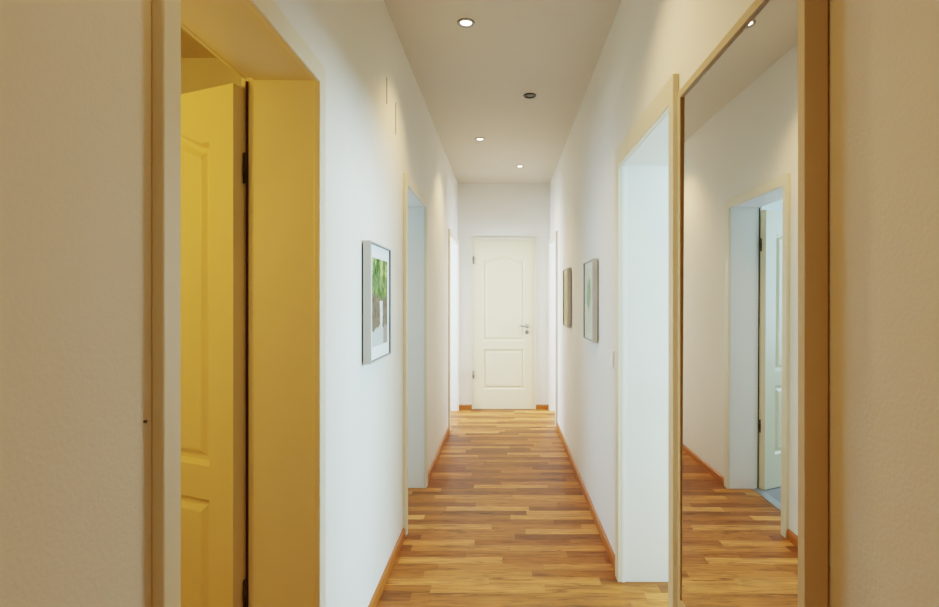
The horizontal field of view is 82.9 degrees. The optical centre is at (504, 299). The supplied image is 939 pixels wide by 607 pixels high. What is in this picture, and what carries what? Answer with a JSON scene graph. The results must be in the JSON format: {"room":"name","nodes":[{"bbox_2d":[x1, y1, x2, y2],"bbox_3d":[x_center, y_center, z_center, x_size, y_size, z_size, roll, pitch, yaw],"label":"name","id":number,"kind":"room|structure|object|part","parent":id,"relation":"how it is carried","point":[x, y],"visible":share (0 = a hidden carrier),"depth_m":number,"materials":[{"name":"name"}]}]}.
{"room":"home hallway","nodes":[
{"label":"home hallway","id":0,"kind":"room"},
{"bbox_2d":[181,28,216,57],"bbox_3d":[-1.683,-1.335,1.510,1.833,0.100,2.620,0,0,0],"label":"ceiling","id":1,"kind":"structure","parent":0,"point":[190,47],"depth_m":2.71,"materials":[{"name":"paint"}]},
{"bbox_2d":[181,58,229,93],"bbox_3d":[-1.683,0.015,2.850,1.833,2.600,0.060,0,0,0],"label":"wall","id":2,"kind":"structure","parent":0,"point":[197,74],"depth_m":2.82,"materials":[{"name":"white paint"}]},
{"bbox_2d":[0,0,457,606],"bbox_3d":[-0.664,-0.040,1.885,0.206,2.710,8.970,0,0,0],"label":"wall","id":3,"kind":"structure","parent":0,"point":[76,75],"depth_m":0.77,"materials":[{"name":"white paint"}]},
{"bbox_2d":[152,0,325,606],"bbox_3d":[-0.963,0.299,1.321,0.842,2.032,1.002,0,0,0],"label":"door","id":4,"kind":"structure","parent":3,"relation":"in","point":[239,173],"depth_m":1.56,"materials":[{"name":"beige paint"}]},
{"bbox_3d":[-0.774,0.299,1.224,0.014,2.032,0.808,0,0,0],"label":"casing","id":5,"kind":"part","parent":4,"relation":"part of","materials":[{"name":"beige paint"}]},
{"bbox_2d":[363,240,390,363],"bbox_3d":[-0.543,0.011,2.268,0.037,0.488,0.371,0,0,0],"label":"framed picture","id":6,"kind":"object","parent":3,"relation":"attached to","point":[376,257],"visible":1,"depth_m":2.20,"materials":[{"name":"silver metal"}]},
{"bbox_2d":[372,257,386,346],"bbox_3d":[-0.532,0.011,2.268,0.001,0.364,0.275,0,0,0],"label":"print","id":7,"kind":"object","parent":6,"relation":"attached to","point":[379,267],"depth_m":2.26},
{"bbox_2d":[368,528,404,606],"bbox_3d":[-0.555,1.289,2.269,0.014,0.052,1.321,0,0,0],"label":"baseboard","id":8,"kind":"structure","parent":3,"relation":"attached to","point":[379,589],"depth_m":2.49,"materials":[{"name":"orange wood"}]},
{"bbox_2d":[403,172,427,536],"bbox_3d":[-0.806,0.298,3.565,0.642,2.034,1.360,0,0,-31],"label":"door","id":9,"kind":"structure","parent":3,"relation":"in","point":[415,204],"depth_m":3.70,"materials":[{"name":"beige paint"}]},
{"bbox_2d":[428,426,448,481],"bbox_3d":[-0.555,1.289,4.513,0.014,0.052,1.523,0,0,0],"label":"baseboard","id":10,"kind":"structure","parent":3,"relation":"attached to","point":[439,450],"depth_m":4.37,"materials":[{"name":"orange wood"}]},
{"bbox_2d":[448,229,458,431],"bbox_3d":[-0.661,0.298,5.790,0.239,2.034,1.060,0,0,0],"label":"door","id":11,"kind":"structure","parent":3,"relation":"in","point":[453,242],"depth_m":6.25,"materials":[{"name":"beige paint"}]},
{"bbox_2d":[230,69,241,86],"bbox_3d":[-1.083,0.015,2.760,0.633,2.600,0.120,0,0,0],"label":"wall","id":12,"kind":"structure","parent":0,"point":[234,78],"depth_m":2.70,"materials":[{"name":"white paint"}]},
{"bbox_2d":[384,0,621,182],"bbox_3d":[0.017,-1.445,1.985,1.568,0.100,9.370,0,0,0],"label":"ceiling","id":13,"kind":"structure","parent":0,"point":[472,82],"depth_m":3.26,"materials":[{"name":"paint"}]},
{"bbox_2d":[457,18,474,27],"bbox_3d":[-0.194,-1.391,2.669,0.088,0.009,0.088,0,0,0],"label":"recessed light","id":14,"kind":"object","parent":13,"relation":"in","point":[463,22],"visible":1,"depth_m":2.66,"materials":[{"name":"silver metal"}]},
{"bbox_2d":[475,137,484,140],"bbox_3d":[-0.212,-1.391,4.600,0.088,0.009,0.088,0,0,0],"label":"recessed light","id":15,"kind":"object","parent":13,"relation":"in","point":[477,138],"visible":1,"depth_m":4.59,"materials":[{"name":"silver metal"}]},
{"bbox_2d":[523,93,535,98],"bbox_3d":[0.172,-1.391,3.620,0.088,0.009,0.088,0,0,0],"label":"recessed light","id":16,"kind":"object","parent":13,"relation":"in","point":[526,95],"visible":1,"depth_m":3.61,"materials":[{"name":"metal"}]},
{"bbox_2d":[458,183,549,404],"bbox_3d":[0.350,-0.040,6.450,6.500,2.710,0.160,0,0,0],"label":"wall","id":17,"kind":"structure","parent":0,"point":[484,209],"depth_m":6.37,"materials":[{"name":"white paint"}]},
{"bbox_2d":[459,405,471,408],"bbox_3d":[-0.477,1.289,6.363,0.170,0.052,0.014,0,0,0],"label":"baseboard","id":18,"kind":"structure","parent":17,"relation":"attached to","point":[460,406],"depth_m":6.36,"materials":[{"name":"orange wood"}]},
{"bbox_2d":[472,237,535,408],"bbox_3d":[-0.007,0.284,6.408,0.769,2.062,0.244,0,0,0],"label":"door","id":19,"kind":"structure","parent":17,"relation":"in","point":[503,268],"depth_m":6.35,"materials":[{"name":"beige paint"}]},
{"bbox_3d":[0.224,0.315,6.315,0.141,0.052,0.058,0,0,0],"label":"handle","id":20,"kind":"part","parent":19,"relation":"part of","materials":[{"name":"silver metal"}]},
{"bbox_2d":[536,405,548,408],"bbox_3d":[0.462,1.289,6.363,0.169,0.052,0.014,0,0,0],"label":"baseboard","id":21,"kind":"structure","parent":17,"relation":"attached to","point":[537,406],"depth_m":6.36,"materials":[{"name":"orange wood"}]},
{"bbox_2d":[377,409,667,606],"bbox_3d":[1.424,1.365,1.985,4.352,0.100,9.370,0,0,0],"label":"floor","id":22,"kind":"structure","parent":0,"point":[503,517],"depth_m":3.03,"materials":[{"name":"brown wood"}]},
{"bbox_2d":[550,0,938,606],"bbox_3d":[0.673,-0.040,1.885,0.255,2.710,8.970,0,0,0],"label":"wall","id":23,"kind":"structure","parent":0,"point":[883,55],"depth_m":0.82,"materials":[{"name":"white paint"}]},
{"bbox_2d":[549,231,557,426],"bbox_3d":[0.670,0.298,5.878,0.289,2.034,0.885,0,0,0],"label":"door","id":24,"kind":"structure","parent":23,"relation":"in","point":[553,241],"depth_m":6.25,"materials":[{"name":"beige paint"}]},
{"bbox_2d":[563,268,570,327],"bbox_3d":[0.527,-0.015,4.463,0.037,0.486,0.327,0,0,0],"label":"framed picture","id":25,"kind":"object","parent":23,"relation":"attached to","point":[566,272],"visible":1,"depth_m":4.30,"materials":[{"name":"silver metal"}]},
{"bbox_2d":[564,275,566,320],"bbox_3d":[0.516,-0.015,4.463,0.001,0.386,0.247,0,0,0],"label":"print","id":26,"kind":"object","parent":25,"relation":"attached to","point":[565,276],"depth_m":4.49},
{"bbox_2d":[556,422,614,570],"bbox_3d":[0.539,1.289,3.986,0.014,0.052,2.928,0,0,0],"label":"baseboard","id":27,"kind":"structure","parent":23,"relation":"attached to","point":[609,550],"depth_m":3.28,"materials":[{"name":"orange wood"}]},
{"bbox_2d":[583,258,597,342],"bbox_3d":[0.527,0.006,3.248,0.037,0.489,0.353,0,0,0],"label":"framed picture","id":28,"kind":"object","parent":23,"relation":"attached to","point":[590,267],"visible":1,"depth_m":3.18,"materials":[{"name":"silver metal"}]},
{"bbox_2d":[585,268,591,332],"bbox_3d":[0.516,0.006,3.248,0.001,0.389,0.273,0,0,0],"label":"print","id":29,"kind":"object","parent":28,"relation":"attached to","point":[588,273],"depth_m":3.26},
{"bbox_2d":[610,350,614,367],"bbox_3d":[0.540,0.297,2.669,0.011,0.081,0.081,0,0,0],"label":"light switch","id":30,"kind":"object","parent":23,"relation":"attached to","point":[612,353],"visible":1,"depth_m":2.63,"materials":[{"name":"white plastic"}]},
{"bbox_2d":[615,73,678,606],"bbox_3d":[0.670,0.303,2.084,0.289,2.023,0.900,0,0,0],"label":"door","id":31,"kind":"structure","parent":23,"relation":"in","point":[646,160],"depth_m":2.47,"materials":[{"name":"beige paint"}]},
{"bbox_2d":[678,0,827,606],"bbox_3d":[0.524,0.141,1.214,0.043,1.487,0.653,0,0,0],"label":"wall mirror","id":32,"kind":"object","parent":23,"relation":"attached to","point":[753,115],"visible":1,"depth_m":1.08,"materials":[{"name":"brown mirror"}]}
]}

